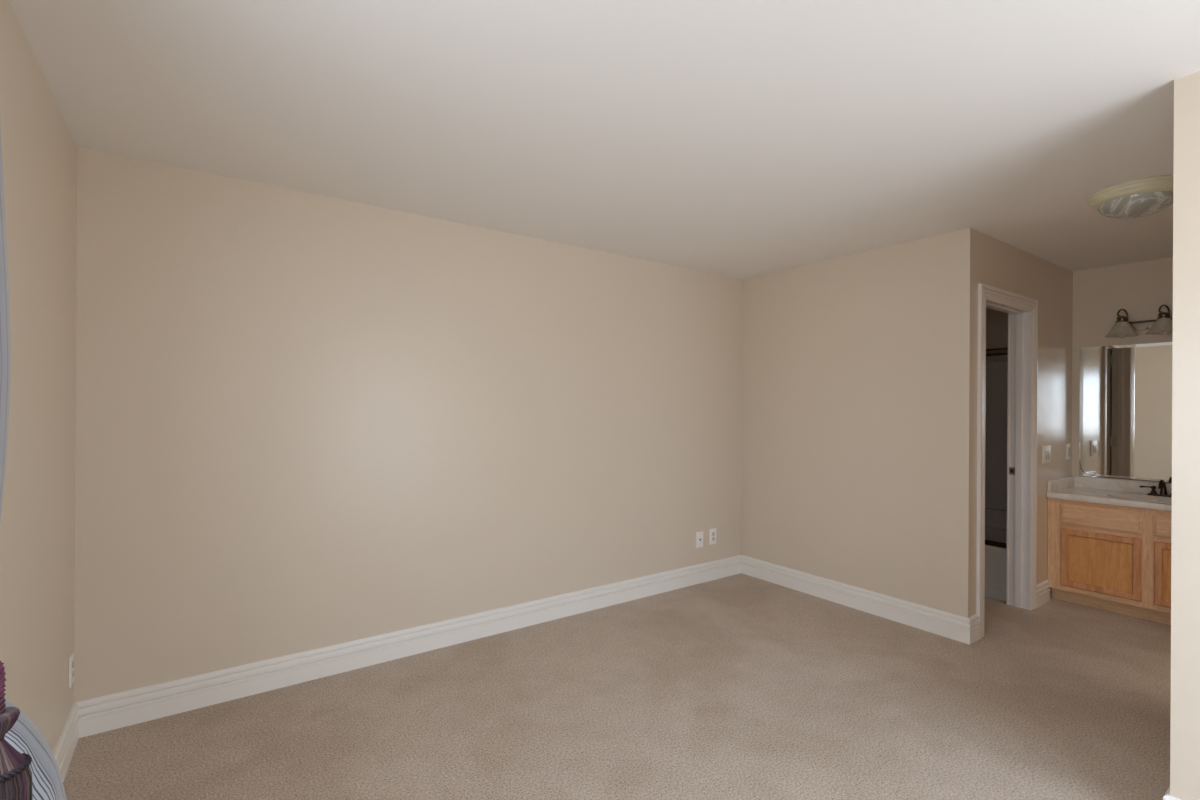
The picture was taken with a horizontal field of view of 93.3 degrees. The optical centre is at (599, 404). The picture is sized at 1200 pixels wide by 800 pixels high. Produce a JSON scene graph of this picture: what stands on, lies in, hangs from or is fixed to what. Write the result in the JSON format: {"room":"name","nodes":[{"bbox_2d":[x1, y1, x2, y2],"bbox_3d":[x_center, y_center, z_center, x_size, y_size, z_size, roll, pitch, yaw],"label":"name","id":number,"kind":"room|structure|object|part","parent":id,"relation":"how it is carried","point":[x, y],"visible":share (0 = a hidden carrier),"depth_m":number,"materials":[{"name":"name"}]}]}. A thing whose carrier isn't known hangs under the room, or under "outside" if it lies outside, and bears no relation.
{"room":"empty bedroom","nodes":[
{"label":"empty bedroom","id":0,"kind":"room"},
{"bbox_2d":[0,0,76,752],"bbox_3d":[-1.056,0.160,0.676,0.120,2.440,4.000,0,0,-35],"label":"wall","id":1,"kind":"structure","parent":0,"point":[39,149],"depth_m":1.78,"materials":[{"name":"beige paint"}]},
{"bbox_2d":[53,702,79,781],"bbox_3d":[-1.005,1.307,0.716,0.021,0.146,4.000,0,0,-35],"label":"baseboard","id":2,"kind":"structure","parent":1,"relation":"attached to","point":[65,747],"depth_m":2.15,"materials":[{"name":"white paint"}]},
{"bbox_2d":[69,652,73,687],"bbox_3d":[-2.116,1.062,2.271,0.009,0.120,0.070,0,0,-35],"label":"power outlet","id":3,"kind":"object","parent":1,"relation":"attached to","point":[71,658],"visible":1,"depth_m":2.26,"materials":[{"name":"white plastic"}]},
{"bbox_2d":[74,147,742,701],"bbox_3d":[0.215,0.169,4.108,6.170,2.440,0.120,0,0,-35],"label":"wall","id":4,"kind":"structure","parent":0,"point":[305,421],"depth_m":2.97,"materials":[{"name":"beige paint"}]},
{"bbox_2d":[75,555,740,737],"bbox_3d":[-0.493,1.312,3.522,4.109,0.146,0.021,0,0,-35],"label":"baseboard","id":5,"kind":"structure","parent":4,"relation":"attached to","point":[113,711],"depth_m":2.96,"materials":[{"name":"white paint"}]},
{"bbox_2d":[696,531,702,547],"bbox_3d":[0.782,1.054,4.434,0.076,0.124,0.011,0,0,-35],"label":"outlet","id":6,"kind":"object","parent":4,"relation":"attached to","point":[699,535],"visible":1,"depth_m":4.43,"materials":[{"name":"white plastic"}]},
{"bbox_2d":[709,528,715,544],"bbox_3d":[0.902,1.050,4.520,0.076,0.124,0.009,0,0,-35],"label":"power outlet","id":7,"kind":"object","parent":4,"relation":"attached to","point":[712,532],"visible":1,"depth_m":4.51,"materials":[{"name":"white plastic"}]},
{"bbox_2d":[9,0,1199,278],"bbox_3d":[1.417,-1.095,2.430,6.170,0.100,4.240,0,0,-35],"label":"ceiling","id":8,"kind":"structure","parent":0,"point":[740,139],"depth_m":2.02,"materials":[{"name":"white paint"}]},
{"bbox_2d":[1086,175,1172,218],"bbox_3d":[2.600,-0.975,2.745,0.374,0.123,0.374,0,0,-35],"label":"ceiling light","id":9,"kind":"object","parent":8,"relation":"attached to","point":[1137,198],"visible":0.88,"depth_m":2.66,"materials":[{"name":"beige glass"}]},
{"bbox_2d":[63,573,1170,799],"bbox_3d":[1.402,1.445,2.429,6.170,0.100,4.240,0,0,-35],"label":"floor","id":10,"kind":"structure","parent":0,"point":[740,686],"depth_m":2.50,"materials":[{"name":"carpet"}]},
{"bbox_2d":[985,526,1006,600],"bbox_3d":[2.804,1.217,4.871,0.805,0.375,1.525,0,0,-35],"label":"bathtub","id":11,"kind":"object","parent":10,"relation":"on","point":[995,557],"visible":0.12,"depth_m":4.12,"materials":[{"name":"grey plastic"}]},
{"bbox_2d":[985,347,1007,547],"bbox_3d":[2.510,0.307,4.659,0.050,1.439,1.519,0,0,-35],"label":"shower door","id":12,"kind":"structure","parent":11,"relation":"on","point":[994,351],"depth_m":4.11,"materials":[{"name":"black metal"}]},
{"bbox_3d":[2.514,-0.386,4.659,0.050,0.052,1.519,0,0,-35],"label":"header trim","id":13,"kind":"part","parent":12,"relation":"part of","materials":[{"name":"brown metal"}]},
{"bbox_3d":[2.516,-0.386,4.660,0.042,0.021,1.517,0,0,-35],"label":"header rail","id":14,"kind":"part","parent":12,"relation":"part of","materials":[{"name":"black metal"}]},
{"bbox_2d":[1047,498,1171,624],"bbox_3d":[3.729,1.040,3.808,0.539,0.738,1.035,0,0,-35],"label":"vanity cabinet","id":15,"kind":"object","parent":10,"relation":"on","point":[1112,558],"visible":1,"depth_m":3.79,"materials":[{"name":"brown wood"}]},
{"bbox_3d":[3.391,1.073,3.847,0.006,0.319,0.335,0,0,-35],"label":"door panel","id":16,"kind":"part","parent":15,"relation":"part of","materials":[{"name":"brown wood"}]},
{"bbox_3d":[3.401,1.288,3.854,0.019,0.050,0.395,0,0,-35],"label":"frame rail","id":17,"kind":"part","parent":15,"relation":"part of","materials":[{"name":"brown wood"}]},
{"bbox_3d":[3.387,0.770,3.843,0.020,0.142,0.421,0,0,-35],"label":"drawer","id":18,"kind":"part","parent":15,"relation":"part of","materials":[{"name":"brown wood"}]},
{"bbox_3d":[3.386,1.073,3.843,0.021,0.405,0.421,0,0,-35],"label":"door","id":19,"kind":"part","parent":15,"relation":"part of","materials":[{"name":"brown wood"}]},
{"bbox_3d":[3.405,0.688,3.854,0.019,0.039,0.395,0,0,-35],"label":"frame rail","id":20,"kind":"part","parent":15,"relation":"part of","materials":[{"name":"brown wood"}]},
{"bbox_3d":[3.404,0.860,3.854,0.019,0.055,0.395,0,0,-35],"label":"frame rail","id":21,"kind":"part","parent":15,"relation":"part of","materials":[{"name":"brown wood"}]},
{"bbox_2d":[1047,476,1171,510],"bbox_3d":[3.730,0.654,3.806,0.544,0.213,1.035,0,0,-35],"label":"countertop","id":22,"kind":"structure","parent":15,"relation":"on","point":[1128,493],"depth_m":4.03,"materials":[{"name":"stone"}]},
{"bbox_2d":[1139,479,1171,496],"bbox_3d":[3.839,0.570,3.870,0.133,0.120,0.242,0,0,-35],"label":"faucet","id":23,"kind":"object","parent":22,"relation":"on","point":[1162,485],"visible":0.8,"depth_m":3.88,"materials":[{"name":"black metal"}]},
{"bbox_3d":[3.828,0.591,3.955,0.040,0.055,0.090,0,0,-35],"label":"lever handle","id":24,"kind":"part","parent":23,"relation":"part of","materials":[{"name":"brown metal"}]},
{"bbox_3d":[3.871,0.623,3.893,0.052,0.014,0.156,0,0,-35],"label":"plate","id":25,"kind":"part","parent":23,"relation":"part of","materials":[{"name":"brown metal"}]},
{"bbox_3d":[3.837,0.564,3.868,0.128,0.109,0.042,0,0,-35],"label":"spout","id":26,"kind":"part","parent":23,"relation":"part of","materials":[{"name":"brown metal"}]},
{"bbox_3d":[3.663,1.075,3.453,0.021,0.405,0.421,0,0,-35],"label":"door","id":27,"kind":"part","parent":15,"relation":"part of","materials":[{"name":"brown wood"}]},
{"bbox_3d":[3.665,0.772,3.453,0.020,0.142,0.421,0,0,-35],"label":"drawer","id":28,"kind":"part","parent":15,"relation":"part of","materials":[{"name":"brown wood"}]},
{"bbox_3d":[3.680,0.862,3.466,0.019,0.055,0.395,0,0,-35],"label":"frame rail","id":29,"kind":"part","parent":15,"relation":"part of","materials":[{"name":"brown wood"}]},
{"bbox_3d":[3.678,1.289,3.465,0.019,0.050,0.395,0,0,-35],"label":"frame rail","id":30,"kind":"part","parent":15,"relation":"part of","materials":[{"name":"brown wood"}]},
{"bbox_3d":[3.681,0.690,3.466,0.019,0.039,0.395,0,0,-35],"label":"frame rail","id":31,"kind":"part","parent":15,"relation":"part of","materials":[{"name":"brown wood"}]},
{"bbox_3d":[3.668,1.075,3.457,0.006,0.319,0.335,0,0,-35],"label":"door panel","id":32,"kind":"part","parent":15,"relation":"part of","materials":[{"name":"brown wood"}]},
{"bbox_2d":[741,228,978,617],"bbox_3d":[1.725,0.178,4.062,0.120,2.440,1.705,0,0,-35],"label":"wall","id":33,"kind":"structure","parent":0,"point":[860,370],"depth_m":3.82,"materials":[{"name":"beige paint"}]},
{"bbox_2d":[741,555,969,644],"bbox_3d":[1.667,1.325,4.013,0.021,0.146,1.726,0,0,-35],"label":"baseboard","id":34,"kind":"structure","parent":33,"relation":"attached to","point":[942,623],"depth_m":3.83,"materials":[{"name":"white paint"}]},
{"bbox_2d":[968,614,980,643],"bbox_3d":[2.209,1.327,3.352,0.139,0.146,0.021,0,0,-35],"label":"baseboard","id":35,"kind":"structure","parent":33,"relation":"attached to","point":[974,629],"depth_m":3.35,"materials":[{"name":"white paint"}]},
{"bbox_2d":[979,232,1072,597],"bbox_3d":[2.926,0.185,3.945,1.701,2.440,0.120,0,0,-35],"label":"wall","id":36,"kind":"structure","parent":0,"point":[1004,266],"depth_m":4.07,"materials":[{"name":"beige paint"}]},
{"bbox_2d":[976,283,1037,638],"bbox_3d":[2.603,0.339,3.714,0.919,2.127,0.157,0,0,-35],"label":"door frame","id":37,"kind":"structure","parent":36,"relation":"attached to","point":[1022,398],"depth_m":3.90,"materials":[{"name":"white paint"}]},
{"bbox_3d":[2.304,0.338,3.417,0.088,2.127,0.020,0,0,-35],"label":"casing","id":38,"kind":"part","parent":37,"relation":"part of","materials":[{"name":"white paint"}]},
{"bbox_3d":[2.888,0.356,4.003,0.058,2.097,0.018,0,0,-35],"label":"casing","id":39,"kind":"part","parent":37,"relation":"part of","materials":[{"name":"white paint"}]},
{"bbox_3d":[2.648,-0.680,3.658,0.919,0.088,0.020,0,0,-35],"label":"head casing","id":40,"kind":"part","parent":37,"relation":"part of","materials":[{"name":"white paint"}]},
{"bbox_3d":[2.883,0.464,3.968,0.004,0.052,0.038,0,0,-35],"label":"strike plate","id":41,"kind":"part","parent":37,"relation":"part of","materials":[{"name":"black metal"}]},
{"bbox_3d":[2.981,0.342,3.898,0.088,2.127,0.020,0,0,-35],"label":"casing","id":42,"kind":"part","parent":37,"relation":"part of","materials":[{"name":"white paint"}]},
{"bbox_2d":[1036,580,1050,607],"bbox_3d":[3.119,1.333,3.999,0.272,0.146,0.021,0,0,-35],"label":"baseboard","id":43,"kind":"structure","parent":36,"relation":"attached to","point":[1042,589],"depth_m":4.00,"materials":[{"name":"white paint"}]},
{"bbox_2d":[1042,445,1050,463],"bbox_3d":[3.204,0.356,4.063,0.160,0.125,0.010,0,0,-35],"label":"light switch","id":44,"kind":"object","parent":36,"relation":"attached to","point":[1046,450],"visible":1,"depth_m":4.04,"materials":[{"name":"white plastic"}]},
{"bbox_2d":[1066,444,1069,459],"bbox_3d":[3.579,0.359,4.329,0.075,0.122,0.010,0,0,-35],"label":"light switch","id":45,"kind":"object","parent":36,"relation":"attached to","point":[1067,445],"visible":1,"depth_m":4.32,"materials":[{"name":"white plastic"}]},
{"bbox_2d":[986,257,1172,509],"bbox_3d":[3.545,0.189,4.646,0.120,2.440,2.865,0,0,-35],"label":"wall","id":46,"kind":"structure","parent":0,"point":[1138,288],"depth_m":4.23,"materials":[{"name":"beige paint"}]},
{"bbox_2d":[985,362,1007,528],"bbox_3d":[2.801,0.484,4.903,0.788,1.690,1.581,0,0,-35],"label":"tub surround","id":47,"kind":"object","parent":46,"relation":"attached to","point":[996,372],"visible":0.02,"depth_m":4.77,"materials":[{"name":"grey plastic"}]},
{"bbox_2d":[1074,476,1171,494],"bbox_3d":[3.944,0.591,3.958,0.020,0.084,1.035,0,0,-35],"label":"backsplash","id":48,"kind":"structure","parent":46,"relation":"attached to","point":[1079,481],"depth_m":4.16,"materials":[{"name":"stone"}]},
{"bbox_2d":[1079,342,1172,482],"bbox_3d":[3.958,0.054,3.953,0.008,0.982,0.968,0,0,-35],"label":"wall mirror","id":49,"kind":"object","parent":46,"relation":"attached to","point":[1125,409],"visible":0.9,"depth_m":4.12,"materials":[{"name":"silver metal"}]},
{"bbox_2d":[1105,305,1172,337],"bbox_3d":[3.877,-0.586,3.893,0.219,0.214,0.615,0,0,-35],"label":"vanity light","id":50,"kind":"object","parent":46,"relation":"attached to","point":[1163,325],"visible":0.9,"depth_m":4.00,"materials":[{"name":"beige glass"}]},
{"bbox_3d":[3.739,-0.542,4.060,0.189,0.104,0.183,0,0,-35],"label":"lamp shade","id":51,"kind":"part","parent":50,"relation":"part of","materials":[{"name":"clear glass"}]},
{"bbox_3d":[3.776,-0.642,4.095,0.110,0.103,0.034,0,0,-30],"label":"gooseneck arm","id":52,"kind":"part","parent":50,"relation":"part of","materials":[{"name":"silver metal"}]},
{"bbox_3d":[3.958,-0.561,3.949,0.021,0.053,0.525,0,0,-35],"label":"plate","id":53,"kind":"part","parent":50,"relation":"part of","materials":[{"name":"beige metal"}]},
{"bbox_3d":[3.864,-0.542,3.884,0.189,0.104,0.183,0,0,-35],"label":"lamp shade","id":54,"kind":"part","parent":50,"relation":"part of","materials":[{"name":"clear glass"}]},
{"bbox_3d":[3.901,-0.641,3.919,0.110,0.103,0.034,0,0,-30],"label":"gooseneck arm","id":55,"kind":"part","parent":50,"relation":"part of","materials":[{"name":"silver metal"}]},
{"bbox_2d":[1170,71,1199,799],"bbox_3d":[2.246,0.180,1.340,0.120,2.440,1.255,0,0,-35],"label":"wall","id":56,"kind":"structure","parent":0,"point":[1185,532],"depth_m":1.79,"materials":[{"name":"beige paint"}]},
{"bbox_2d":[1163,795,1179,799],"bbox_3d":[2.175,1.326,1.307,0.021,0.146,1.276,0,0,-35],"label":"baseboard","id":57,"kind":"structure","parent":56,"relation":"attached to","point":[1166,797],"depth_m":1.81,"materials":[{"name":"white paint"}]},
{"bbox_3d":[-0.547,-0.936,0.144,0.080,0.031,2.450,0,0,-35],"label":"curtain rod","id":58,"kind":"object","parent":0,"visible":0},
{"bbox_2d":[0,122,65,799],"bbox_3d":[-1.087,0.224,1.022,0.208,2.288,0.399,0,0,-35],"label":"window curtain","id":59,"kind":"object","parent":58,"relation":"hanging from","point":[24,736],"visible":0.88,"depth_m":1.04,"materials":[{"name":"white fabric"}]},
{"bbox_2d":[0,661,32,799],"bbox_3d":[-1.054,0.533,0.953,0.196,0.364,0.390,0,0,-35],"label":"tieback","id":60,"kind":"object","parent":59,"relation":"attached to","point":[15,771],"visible":1,"depth_m":0.86,"materials":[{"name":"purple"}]}
]}

